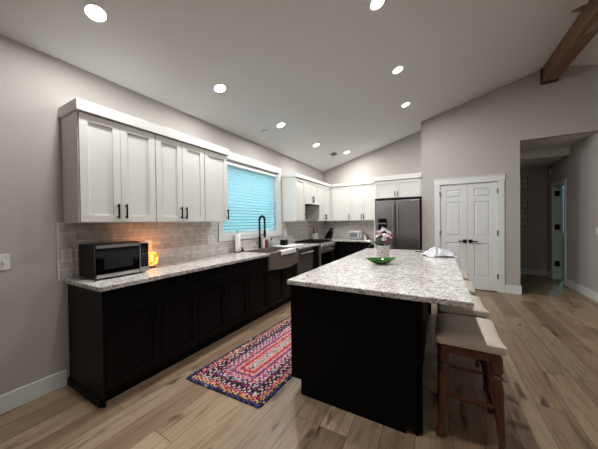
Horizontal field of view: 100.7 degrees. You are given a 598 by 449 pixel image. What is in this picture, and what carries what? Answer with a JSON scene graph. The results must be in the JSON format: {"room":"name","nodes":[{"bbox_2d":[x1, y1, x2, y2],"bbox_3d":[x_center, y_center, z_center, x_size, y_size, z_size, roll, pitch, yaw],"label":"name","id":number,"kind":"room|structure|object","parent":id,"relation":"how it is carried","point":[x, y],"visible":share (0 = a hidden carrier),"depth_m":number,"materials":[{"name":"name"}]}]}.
{"room":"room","nodes":[
{"label":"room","id":0,"kind":"room"},
{"bbox_2d":[0,34,323,395],"bbox_3d":[-1.704,-0.023,2.807,0.149,2.778,9.630,0,1,29],"label":"wall","id":1,"kind":"structure","parent":0,"point":[34,326],"depth_m":2.04,"materials":[{"name":"grey paint"}]},
{"bbox_2d":[0,254,9,270],"bbox_3d":[-2.181,0.278,1.798,0.019,0.118,0.115,0,1,29],"label":"light switch","id":2,"kind":"object","parent":1,"relation":"attached to","point":[4,258],"visible":1,"depth_m":1.83,"materials":[{"name":"white plastic"}]},
{"bbox_2d":[0,369,66,414],"bbox_3d":[-2.985,1.341,0.356,0.015,0.135,4.061,0,1,29],"label":"baseboard","id":3,"kind":"structure","parent":1,"relation":"attached to","point":[11,400],"depth_m":1.94,"materials":[{"name":"white paint"}]},
{"bbox_2d":[56,222,59,280],"bbox_3d":[-2.026,0.230,2.082,0.012,0.495,0.014,0,1,29],"label":"trim","id":4,"kind":"structure","parent":1,"relation":"attached to","point":[57,223],"depth_m":2.08,"materials":[{"name":"white paint"}]},
{"bbox_2d":[61,248,71,262],"bbox_3d":[-1.993,0.267,2.126,0.008,0.118,0.075,0,1,29],"label":"wall outlet","id":5,"kind":"object","parent":1,"relation":"attached to","point":[66,254],"visible":1,"depth_m":2.12,"materials":[{"name":"white plastic"}]},
{"bbox_2d":[61,111,155,222],"bbox_3d":[-1.712,-0.460,2.290,0.364,0.887,0.610,0,1,29],"label":"upper cabinet","id":6,"kind":"object","parent":1,"relation":"attached to","point":[108,167],"visible":1,"depth_m":2.12,"materials":[{"name":"white paint"}]},
{"bbox_2d":[58,97,228,155],"bbox_3d":[-1.486,-0.955,2.711,0.350,0.087,1.612,0,1,29],"label":"crown molding","id":7,"kind":"structure","parent":6,"relation":"on","point":[77,104],"depth_m":2.28,"materials":[{"name":"white paint"}]},
{"bbox_2d":[145,240,151,250],"bbox_3d":[-1.656,0.231,2.727,0.008,0.118,0.075,0,1,29],"label":"wall outlet","id":8,"kind":"object","parent":1,"relation":"attached to","point":[149,241],"visible":0.57,"depth_m":2.74,"materials":[{"name":"white plastic"}]},
{"bbox_2d":[145,135,204,222],"bbox_3d":[-1.416,-0.469,2.817,0.364,0.887,0.596,0,1,29],"label":"upper cabinet","id":9,"kind":"object","parent":1,"relation":"attached to","point":[179,167],"visible":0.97,"depth_m":2.70,"materials":[{"name":"white paint"}]},
{"bbox_2d":[207,235,213,243],"bbox_3d":[-1.238,0.213,3.473,0.008,0.118,0.120,0,1,29],"label":"wall outlet","id":10,"kind":"object","parent":1,"relation":"attached to","point":[210,239],"visible":1,"depth_m":3.47,"materials":[{"name":"white plastic"}]},
{"bbox_2d":[204,149,228,221],"bbox_3d":[-1.176,-0.477,3.245,0.364,0.887,0.380,0,1,29],"label":"upper cabinet","id":11,"kind":"object","parent":1,"relation":"attached to","point":[215,164],"visible":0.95,"depth_m":3.17,"materials":[{"name":"white paint"}]},
{"bbox_2d":[218,151,280,241],"bbox_3d":[-0.833,-0.444,4.349,0.163,1.365,1.665,0,1,29],"label":"window","id":12,"kind":"structure","parent":1,"relation":"in","point":[236,158],"depth_m":4.38,"materials":[{"name":"white paint"}]},
{"bbox_2d":[224,160,276,233],"bbox_3d":[-0.821,-0.429,4.342,0.063,1.127,1.425,0,1,29],"label":"window blind","id":13,"kind":"object","parent":12,"relation":"attached to","point":[232,165],"visible":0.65,"depth_m":4.27,"materials":[{"name":"white paint"}]},
{"bbox_2d":[282,177,305,220],"bbox_3d":[-0.091,-0.511,5.179,0.364,0.887,0.390,0,1,29],"label":"upper cabinet","id":14,"kind":"object","parent":1,"relation":"attached to","point":[293,188],"visible":1,"depth_m":5.04,"materials":[{"name":"white paint"}]},
{"bbox_2d":[281,173,373,186],"bbox_3d":[0.820,-1.007,5.654,1.495,0.069,2.160,0,1,29],"label":"crown molding","id":15,"kind":"structure","parent":14,"relation":"on","point":[297,175],"depth_m":5.97,"materials":[{"name":"white paint"}]},
{"bbox_2d":[305,180,318,203],"bbox_3d":[0.179,-0.721,5.664,0.364,0.485,0.723,0,1,29],"label":"upper cabinet","id":16,"kind":"object","parent":1,"relation":"attached to","point":[311,188],"visible":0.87,"depth_m":5.55,"materials":[{"name":"white paint"}]},
{"bbox_2d":[305,202,320,205],"bbox_3d":[0.185,-0.456,5.667,0.367,0.041,0.700,0,1,29],"label":"range hood","id":17,"kind":"object","parent":16,"relation":"attached to","point":[306,203],"visible":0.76,"depth_m":5.59,"materials":[{"name":"silver metal"}]},
{"bbox_2d":[307,184,329,220],"bbox_3d":[0.528,-0.531,6.283,0.364,0.887,0.688,0,1,29],"label":"upper cabinet","id":18,"kind":"object","parent":1,"relation":"attached to","point":[322,212],"visible":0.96,"depth_m":6.08,"materials":[{"name":"white paint"}]},
{"bbox_2d":[0,0,597,171],"bbox_3d":[2.235,-2.095,0.562,9.260,1.393,9.930,0,1,29],"label":"ceiling","id":19,"kind":"structure","parent":0,"point":[322,69],"depth_m":2.85,"materials":[{"name":"white paint"}]},
{"bbox_2d":[81,1,109,23],"bbox_3d":[-1.506,-1.567,1.837,0.164,0.047,0.170,0,1,29],"label":"recessed light","id":20,"kind":"object","parent":19,"relation":"in","point":[95,12],"visible":1,"depth_m":1.83,"materials":[{"name":"white plastic"}]},
{"bbox_2d":[212,83,226,92],"bbox_3d":[-0.919,-1.585,2.884,0.164,0.047,0.170,0,1,29],"label":"recessed light","id":21,"kind":"object","parent":19,"relation":"in","point":[219,87],"visible":1,"depth_m":2.88,"materials":[{"name":"white plastic"}]},
{"bbox_2d":[276,122,285,127],"bbox_3d":[-0.293,-1.605,4.000,0.164,0.047,0.170,0,1,29],"label":"recessed light","id":22,"kind":"object","parent":19,"relation":"in","point":[281,124],"visible":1,"depth_m":3.99,"materials":[{"name":"white plastic"}]},
{"bbox_2d":[368,0,385,11],"bbox_3d":[0.731,-2.073,2.317,0.164,0.047,0.170,0,1,29],"label":"recessed light","id":23,"kind":"object","parent":19,"relation":"in","point":[374,5],"visible":1,"depth_m":2.33,"materials":[{"name":"white plastic"}]},
{"bbox_2d":[391,65,403,74],"bbox_3d":[1.341,-2.097,3.362,0.164,0.047,0.170,0,1,29],"label":"recessed light","id":24,"kind":"object","parent":19,"relation":"in","point":[398,69],"visible":1,"depth_m":3.36,"materials":[{"name":"white plastic"}]},
{"bbox_2d":[401,101,410,107],"bbox_3d":[1.876,-2.109,4.357,0.164,0.047,0.170,0,1,29],"label":"recessed light","id":25,"kind":"object","parent":19,"relation":"in","point":[405,104],"visible":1,"depth_m":4.35,"materials":[{"name":"white plastic"}]},
{"bbox_2d":[540,0,597,84],"bbox_3d":[2.100,-2.518,0.326,0.216,0.290,9.095,0,1,29],"label":"ceiling beam","id":26,"kind":"structure","parent":19,"relation":"attached to","point":[575,40],"depth_m":3.48,"materials":[{"name":"brown wood"}]},
{"bbox_2d":[571,0,597,33],"bbox_3d":[3.145,-2.209,2.165,1.090,0.424,0.960,0,1,29],"label":"ceiling fan","id":27,"kind":"object","parent":26,"relation":"hanging from","point":[594,4],"visible":1,"depth_m":2.38,"materials":[{"name":"brown wood"}]},
{"bbox_2d":[0,274,597,448],"bbox_3d":[2.943,1.380,1.785,9.260,0.120,12.650,0,1,29],"label":"floor","id":28,"kind":"structure","parent":0,"point":[549,331],"depth_m":1.83,"materials":[{"name":"brown wood"}]},
{"bbox_2d":[67,272,197,407],"bbox_3d":[-1.509,0.929,2.347,0.646,0.878,0.861,0,1,29],"label":"base cabinet","id":29,"kind":"object","parent":28,"relation":"on","point":[120,338],"visible":0.91,"depth_m":2.06,"materials":[{"name":"black paint"}]},
{"bbox_2d":[64,243,319,291],"bbox_3d":[-0.784,0.448,3.639,0.634,0.035,3.857,0,1,29],"label":"countertop","id":30,"kind":"structure","parent":29,"relation":"on","point":[170,269],"depth_m":2.44,"materials":[{"name":"stone"}]},
{"bbox_2d":[79,241,148,279],"bbox_3d":[-1.670,0.311,2.256,0.314,0.290,0.423,0,1,29],"label":"microwave","id":31,"kind":"object","parent":30,"relation":"on","point":[97,261],"visible":1,"depth_m":2.12,"materials":[{"name":"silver plastic"}]},
{"bbox_2d":[149,252,157,267],"bbox_3d":[-1.560,0.376,2.619,0.132,0.150,0.132,0,1,29],"label":"candle holder","id":32,"kind":"object","parent":30,"relation":"on","point":[153,256],"visible":0.73,"depth_m":2.58,"materials":[{"name":"yellow glass"}]},
{"bbox_2d":[257,215,265,248],"bbox_3d":[-0.665,0.129,4.295,0.165,0.585,0.143,0,1,29],"label":"kitchen faucet","id":33,"kind":"object","parent":30,"relation":"on","point":[261,216],"visible":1,"depth_m":4.33,"materials":[{"name":"black metal"}]},
{"bbox_2d":[265,237,268,247],"bbox_3d":[-0.592,0.323,4.534,0.072,0.190,0.072,0,1,29],"label":"soap bottle","id":34,"kind":"object","parent":30,"relation":"on","point":[266,239],"visible":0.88,"depth_m":4.50,"materials":[{"name":"brown plastic"}]},
{"bbox_2d":[242,247,297,270],"bbox_3d":[-0.438,0.554,4.122,0.575,0.280,0.853,0,1,29],"label":"farmhouse sink","id":35,"kind":"object","parent":30,"relation":"in","point":[276,261],"visible":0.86,"depth_m":3.94,"materials":[{"name":"silver metal"}]},
{"bbox_2d":[278,248,295,255],"bbox_3d":[-0.207,0.468,4.010,0.114,0.134,0.450,0,1,29],"label":"dish towel","id":36,"kind":"object","parent":35,"relation":"hanging from","point":[289,250],"visible":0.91,"depth_m":3.98,"materials":[{"name":"fabric"}]},
{"bbox_2d":[276,244,302,246],"bbox_3d":[-0.199,0.406,4.872,0.370,0.007,0.550,0,1,29],"label":"drying mat","id":37,"kind":"object","parent":30,"relation":"on","point":[290,245],"visible":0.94,"depth_m":4.77,"materials":[{"name":"fabric"}]},
{"bbox_2d":[280,239,287,244],"bbox_3d":[-0.293,0.350,4.837,0.100,0.106,0.140,0,1,29],"label":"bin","id":38,"kind":"object","parent":37,"relation":"on","point":[284,241],"visible":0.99,"depth_m":4.79,"materials":[{"name":"black plastic"}]},
{"bbox_3d":[-0.956,0.259,3.841,0.124,0.341,0.124,0,1,29],"label":"paper towel holder","id":39,"kind":"object","parent":30,"relation":"on","visible":0},
{"bbox_2d":[234,233,240,251],"bbox_3d":[-0.956,0.278,3.841,0.094,0.280,0.094,0,1,29],"label":"paper towel roll","id":40,"kind":"object","parent":39,"relation":"on","point":[236,235],"visible":0.96,"depth_m":3.80,"materials":[{"name":"white paper"}]},
{"bbox_2d":[195,261,248,352],"bbox_3d":[-1.106,0.917,3.065,0.646,0.878,0.783,0,1,29],"label":"base cabinet","id":41,"kind":"object","parent":28,"relation":"on","point":[223,309],"visible":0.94,"depth_m":2.87,"materials":[{"name":"black paint"}]},
{"bbox_2d":[186,315,291,407],"bbox_3d":[-0.137,1.339,2.835,0.803,0.014,2.015,0,1,32],"label":"braided rug","id":42,"kind":"object","parent":28,"relation":"on","point":[251,373],"visible":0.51,"depth_m":2.30,"materials":[{"name":"multicoloured fabric"}]},
{"bbox_2d":[245,256,268,324],"bbox_3d":[-0.808,0.907,3.597,0.646,0.878,0.433,0,1,29],"label":"base cabinet","id":43,"kind":"object","parent":28,"relation":"on","point":[258,273],"visible":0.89,"depth_m":3.45,"materials":[{"name":"black paint"}]},
{"bbox_2d":[265,264,296,314],"bbox_3d":[-0.491,1.019,4.161,0.646,0.635,0.853,0,1,29],"label":"base cabinet","id":44,"kind":"object","parent":28,"relation":"on","point":[279,291],"visible":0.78,"depth_m":3.93,"materials":[{"name":"black paint"}]},
{"bbox_2d":[296,247,313,275],"bbox_3d":[-0.113,0.886,4.799,0.666,0.878,0.617,0,1,29],"label":"dishwasher","id":45,"kind":"object","parent":28,"relation":"on","point":[305,256],"visible":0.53,"depth_m":4.62,"materials":[{"name":"silver metal"}]},
{"bbox_2d":[294,239,334,266],"bbox_3d":[0.382,0.835,5.643,0.701,0.950,0.762,0,1,29],"label":"gas range","id":46,"kind":"object","parent":28,"relation":"on","point":[325,249],"visible":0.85,"depth_m":5.41,"materials":[{"name":"grey metal"}]},
{"bbox_2d":[294,240,331,243],"bbox_3d":[0.347,0.395,5.654,0.633,0.020,0.762,0,1,29],"label":"cooktop","id":47,"kind":"object","parent":46,"relation":"in","point":[302,241],"depth_m":5.42,"materials":[{"name":"black glass"}]},
{"bbox_2d":[313,246,318,268],"bbox_3d":[0.094,0.879,5.205,0.646,0.878,0.280,0,1,29],"label":"base cabinet","id":48,"kind":"object","parent":28,"relation":"on","point":[315,248],"visible":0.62,"depth_m":5.08,"materials":[{"name":"black paint"}]},
{"bbox_2d":[333,241,339,260],"bbox_3d":[0.773,0.857,6.409,0.653,0.878,0.948,0,1,29],"label":"base cabinet","id":49,"kind":"object","parent":28,"relation":"on","point":[336,256],"visible":0.07,"depth_m":6.13,"materials":[{"name":"black paint"}]},
{"bbox_2d":[321,238,373,241],"bbox_3d":[1.135,0.397,6.191,1.485,0.035,0.941,0,1,29],"label":"countertop","id":50,"kind":"structure","parent":49,"relation":"on","point":[332,239],"depth_m":6.06,"materials":[{"name":"stone"}]},
{"bbox_2d":[325,230,332,238],"bbox_3d":[0.792,0.267,6.551,0.110,0.224,0.219,-1,1,-41],"label":"knife block","id":51,"kind":"object","parent":50,"relation":"on","point":[329,234],"visible":0.9,"depth_m":6.49,"materials":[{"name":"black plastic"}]},
{"bbox_2d":[349,231,363,238],"bbox_3d":[1.456,0.269,6.343,0.320,0.210,0.281,0,1,29],"label":"toaster oven","id":52,"kind":"object","parent":50,"relation":"on","point":[352,234],"visible":0.97,"depth_m":6.24,"materials":[{"name":"silver metal"}]},
{"bbox_2d":[339,241,373,258],"bbox_3d":[1.500,0.851,6.174,0.835,0.878,0.646,0,1,29],"label":"base cabinet","id":53,"kind":"object","parent":28,"relation":"on","point":[345,248],"visible":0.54,"depth_m":5.98,"materials":[{"name":"black paint"}]},
{"bbox_2d":[290,285,430,435],"bbox_3d":[0.933,0.894,2.858,0.993,0.878,2.470,0,1,29],"label":"kitchen island","id":54,"kind":"object","parent":28,"relation":"on","point":[362,355],"visible":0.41,"depth_m":1.74,"materials":[{"name":"black paint"}]},
{"bbox_2d":[357,317,367,335],"bbox_3d":[0.442,0.710,1.721,0.073,0.117,0.006,0,1,29],"label":"electrical outlet","id":55,"kind":"object","parent":54,"relation":"attached to","point":[362,322],"depth_m":1.72,"materials":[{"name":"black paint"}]},
{"bbox_2d":[287,248,473,308],"bbox_3d":[1.061,0.434,2.786,1.225,0.035,2.556,0,1,29],"label":"island countertop","id":56,"kind":"structure","parent":54,"relation":"on","point":[412,275],"depth_m":1.99,"materials":[{"name":"stone"}]},
{"bbox_2d":[366,257,394,263],"bbox_3d":[0.871,0.386,2.637,0.278,0.063,0.204,0,1,29],"label":"bowl","id":57,"kind":"object","parent":56,"relation":"on","point":[377,260],"visible":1,"depth_m":2.60,"materials":[{"name":"green glass"}]},
{"bbox_2d":[376,245,389,256],"bbox_3d":[0.984,0.329,2.894,0.158,0.174,0.158,0,1,29],"label":"flower vase","id":58,"kind":"object","parent":56,"relation":"on","point":[382,251],"visible":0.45,"depth_m":2.83,"materials":[{"name":"ceramic"}]},
{"bbox_2d":[378,235,384,245],"bbox_3d":[0.952,0.241,2.846,0.080,0.254,0.117,0,1,29],"label":"leafy sprig","id":59,"kind":"object","parent":58,"relation":"in","point":[381,241],"visible":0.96,"depth_m":2.81,"materials":[{"name":"green plant"}]},
{"bbox_2d":[422,247,457,256],"bbox_3d":[1.811,0.343,3.196,0.399,0.115,0.326,-1,1,9],"label":"towel","id":60,"kind":"object","parent":56,"relation":"on","point":[432,252],"visible":1,"depth_m":3.11,"materials":[{"name":"white fabric"}]},
{"bbox_2d":[374,178,421,248],"bbox_3d":[2.293,0.143,5.719,0.992,2.285,0.643,0,1,29],"label":"tall cabinet","id":61,"kind":"object","parent":28,"relation":"on","point":[404,188],"visible":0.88,"depth_m":5.54,"materials":[{"name":"white paint"}]},
{"bbox_2d":[373,172,421,181],"bbox_3d":[2.205,-1.053,5.585,1.002,0.108,0.170,0,1,29],"label":"crown molding","id":62,"kind":"structure","parent":61,"relation":"on","point":[410,175],"depth_m":5.50,"materials":[{"name":"white paint"}]},
{"bbox_2d":[376,198,420,249],"bbox_3d":[2.285,0.361,5.666,0.897,1.850,0.693,0,1,29],"label":"refrigerator","id":63,"kind":"object","parent":28,"relation":"on","point":[401,217],"visible":0.55,"depth_m":5.38,"materials":[{"name":"grey metal"}]},
{"bbox_2d":[437,270,468,309],"bbox_3d":[2.075,0.977,3.349,0.359,0.672,0.458,0,1,32],"label":"bar stool","id":64,"kind":"object","parent":28,"relation":"on","point":[464,274],"visible":0.12,"depth_m":3.27,"materials":[{"name":"beige fabric"}]},
{"bbox_2d":[460,270,468,280],"bbox_3d":[2.071,0.690,3.346,0.359,0.098,0.458,0,1,32],"label":"seat cushion","id":65,"kind":"object","parent":64,"relation":"on","point":[465,275],"depth_m":3.26,"materials":[{"name":"beige fabric"}]},
{"bbox_2d":[437,280,475,312],"bbox_3d":[1.762,0.987,2.791,0.359,0.672,0.458,0,1,32],"label":"bar stool","id":66,"kind":"object","parent":28,"relation":"on","point":[470,285],"visible":0.12,"depth_m":2.68,"materials":[{"name":"beige fabric"}]},
{"bbox_2d":[464,280,475,295],"bbox_3d":[1.758,0.700,2.788,0.359,0.098,0.458,0,1,32],"label":"seat cushion","id":67,"kind":"object","parent":66,"relation":"on","point":[470,286],"depth_m":2.66,"materials":[{"name":"beige fabric"}]},
{"bbox_2d":[437,295,488,391],"bbox_3d":[1.439,0.997,2.215,0.359,0.672,0.458,0,1,27],"label":"bar stool","id":68,"kind":"object","parent":28,"relation":"on","point":[479,311],"visible":0.34,"depth_m":2.03,"materials":[{"name":"beige fabric"}]},
{"bbox_2d":[437,295,488,317],"bbox_3d":[1.435,0.710,2.212,0.359,0.098,0.458,0,1,27],"label":"seat cushion","id":69,"kind":"object","parent":68,"relation":"on","point":[479,311],"depth_m":2.02,"materials":[{"name":"beige fabric"}]},
{"bbox_2d":[435,313,506,448],"bbox_3d":[1.126,1.007,1.668,0.359,0.672,0.458,0,1,29],"label":"bar stool","id":70,"kind":"object","parent":28,"relation":"on","point":[462,335],"visible":1,"depth_m":1.54,"materials":[{"name":"beige fabric"}]},
{"bbox_2d":[435,313,506,355],"bbox_3d":[1.123,0.720,1.665,0.359,0.098,0.458,0,1,29],"label":"seat cushion","id":71,"kind":"object","parent":70,"relation":"on","point":[456,333],"depth_m":1.54,"materials":[{"name":"beige fabric"}]},
{"bbox_2d":[324,131,421,249],"bbox_3d":[1.762,-0.448,6.452,2.635,3.464,0.149,0,1,29],"label":"wall","id":72,"kind":"structure","parent":0,"point":[402,156],"depth_m":6.30,"materials":[{"name":"grey paint"}]},
{"bbox_2d":[330,186,350,220],"bbox_3d":[0.989,-0.540,6.598,0.860,0.887,0.364,0,1,29],"label":"upper cabinet","id":73,"kind":"object","parent":72,"relation":"attached to","point":[339,196],"visible":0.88,"depth_m":6.40,"materials":[{"name":"white paint"}]},
{"bbox_2d":[350,184,373,220],"bbox_3d":[1.637,-0.544,6.234,0.624,0.887,0.364,0,1,29],"label":"upper cabinet","id":74,"kind":"object","parent":72,"relation":"attached to","point":[361,196],"visible":0.92,"depth_m":6.12,"materials":[{"name":"white paint"}]},
{"bbox_2d":[421,65,597,292],"bbox_3d":[5.600,-0.742,3.996,6.465,4.010,0.670,0,1,29],"label":"wall","id":75,"kind":"structure","parent":0,"point":[482,135],"depth_m":4.58,"materials":[{"name":"grey paint"}]},
{"bbox_2d":[433,174,505,292],"bbox_3d":[3.337,0.173,4.903,1.176,2.217,0.126,0,1,29],"label":"door","id":76,"kind":"structure","parent":75,"relation":"in","point":[475,205],"depth_m":4.85,"materials":[{"name":"white paint"}]},
{"bbox_2d":[505,285,521,294],"bbox_3d":[4.068,1.196,4.782,0.239,0.155,0.516,0,1,29],"label":"baseboard","id":77,"kind":"structure","parent":75,"relation":"attached to","point":[511,289],"depth_m":4.56,"materials":[{"name":"white paint"}]},
{"bbox_2d":[520,166,546,269],"bbox_3d":[5.559,-0.161,6.237,1.225,2.800,0.120,0,1,29],"label":"wall","id":78,"kind":"structure","parent":0,"point":[533,238],"depth_m":6.05,"materials":[{"name":"grey paint"}]},
{"bbox_2d":[520,213,527,226],"bbox_3d":[5.538,-0.110,6.169,0.255,0.340,0.017,0,1,29],"label":"picture frame","id":79,"kind":"object","parent":78,"relation":"attached to","point":[523,216],"visible":0.65,"depth_m":6.14,"materials":[{"name":"grey"}]},
{"bbox_2d":[520,177,527,189],"bbox_3d":[5.527,-1.010,6.160,0.255,0.300,0.017,0,1,29],"label":"picture frame","id":80,"kind":"object","parent":78,"relation":"attached to","point":[523,181],"visible":0.65,"depth_m":6.13,"materials":[{"name":"grey"}]},
{"bbox_2d":[520,198,527,207],"bbox_3d":[5.533,-0.520,6.165,0.255,0.240,0.017,0,1,29],"label":"picture frame","id":81,"kind":"object","parent":78,"relation":"attached to","point":[523,202],"visible":0.65,"depth_m":6.14,"materials":[{"name":"grey"}]},
{"bbox_2d":[520,268,546,275],"bbox_3d":[5.535,1.168,6.195,0.966,0.145,0.015,0,1,29],"label":"baseboard","id":82,"kind":"structure","parent":78,"relation":"attached to","point":[522,270],"depth_m":6.07,"materials":[{"name":"white paint"}]},
{"bbox_2d":[520,132,594,167],"bbox_3d":[5.029,-1.514,5.307,1.225,0.260,2.179,0,1,29],"label":"ceiling","id":83,"kind":"structure","parent":0,"point":[533,153],"depth_m":5.01,"materials":[{"name":"white paint"}]},
{"bbox_2d":[547,132,595,290],"bbox_3d":[5.503,-0.147,5.008,0.120,2.800,2.079,0,1,29],"label":"wall","id":84,"kind":"structure","parent":0,"point":[578,168],"depth_m":4.61,"materials":[{"name":"grey paint"}]},
{"bbox_2d":[551,179,565,285],"bbox_3d":[5.835,0.150,5.574,0.182,2.185,1.255,0,1,29],"label":"door","id":85,"kind":"structure","parent":84,"relation":"in","point":[559,186],"depth_m":5.58,"materials":[{"name":"white paint"}]},
{"bbox_2d":[547,270,597,301],"bbox_3d":[5.421,1.182,4.987,0.015,0.145,2.196,0,1,29],"label":"baseboard","id":86,"kind":"structure","parent":84,"relation":"attached to","point":[581,289],"depth_m":4.52,"materials":[{"name":"white paint"}]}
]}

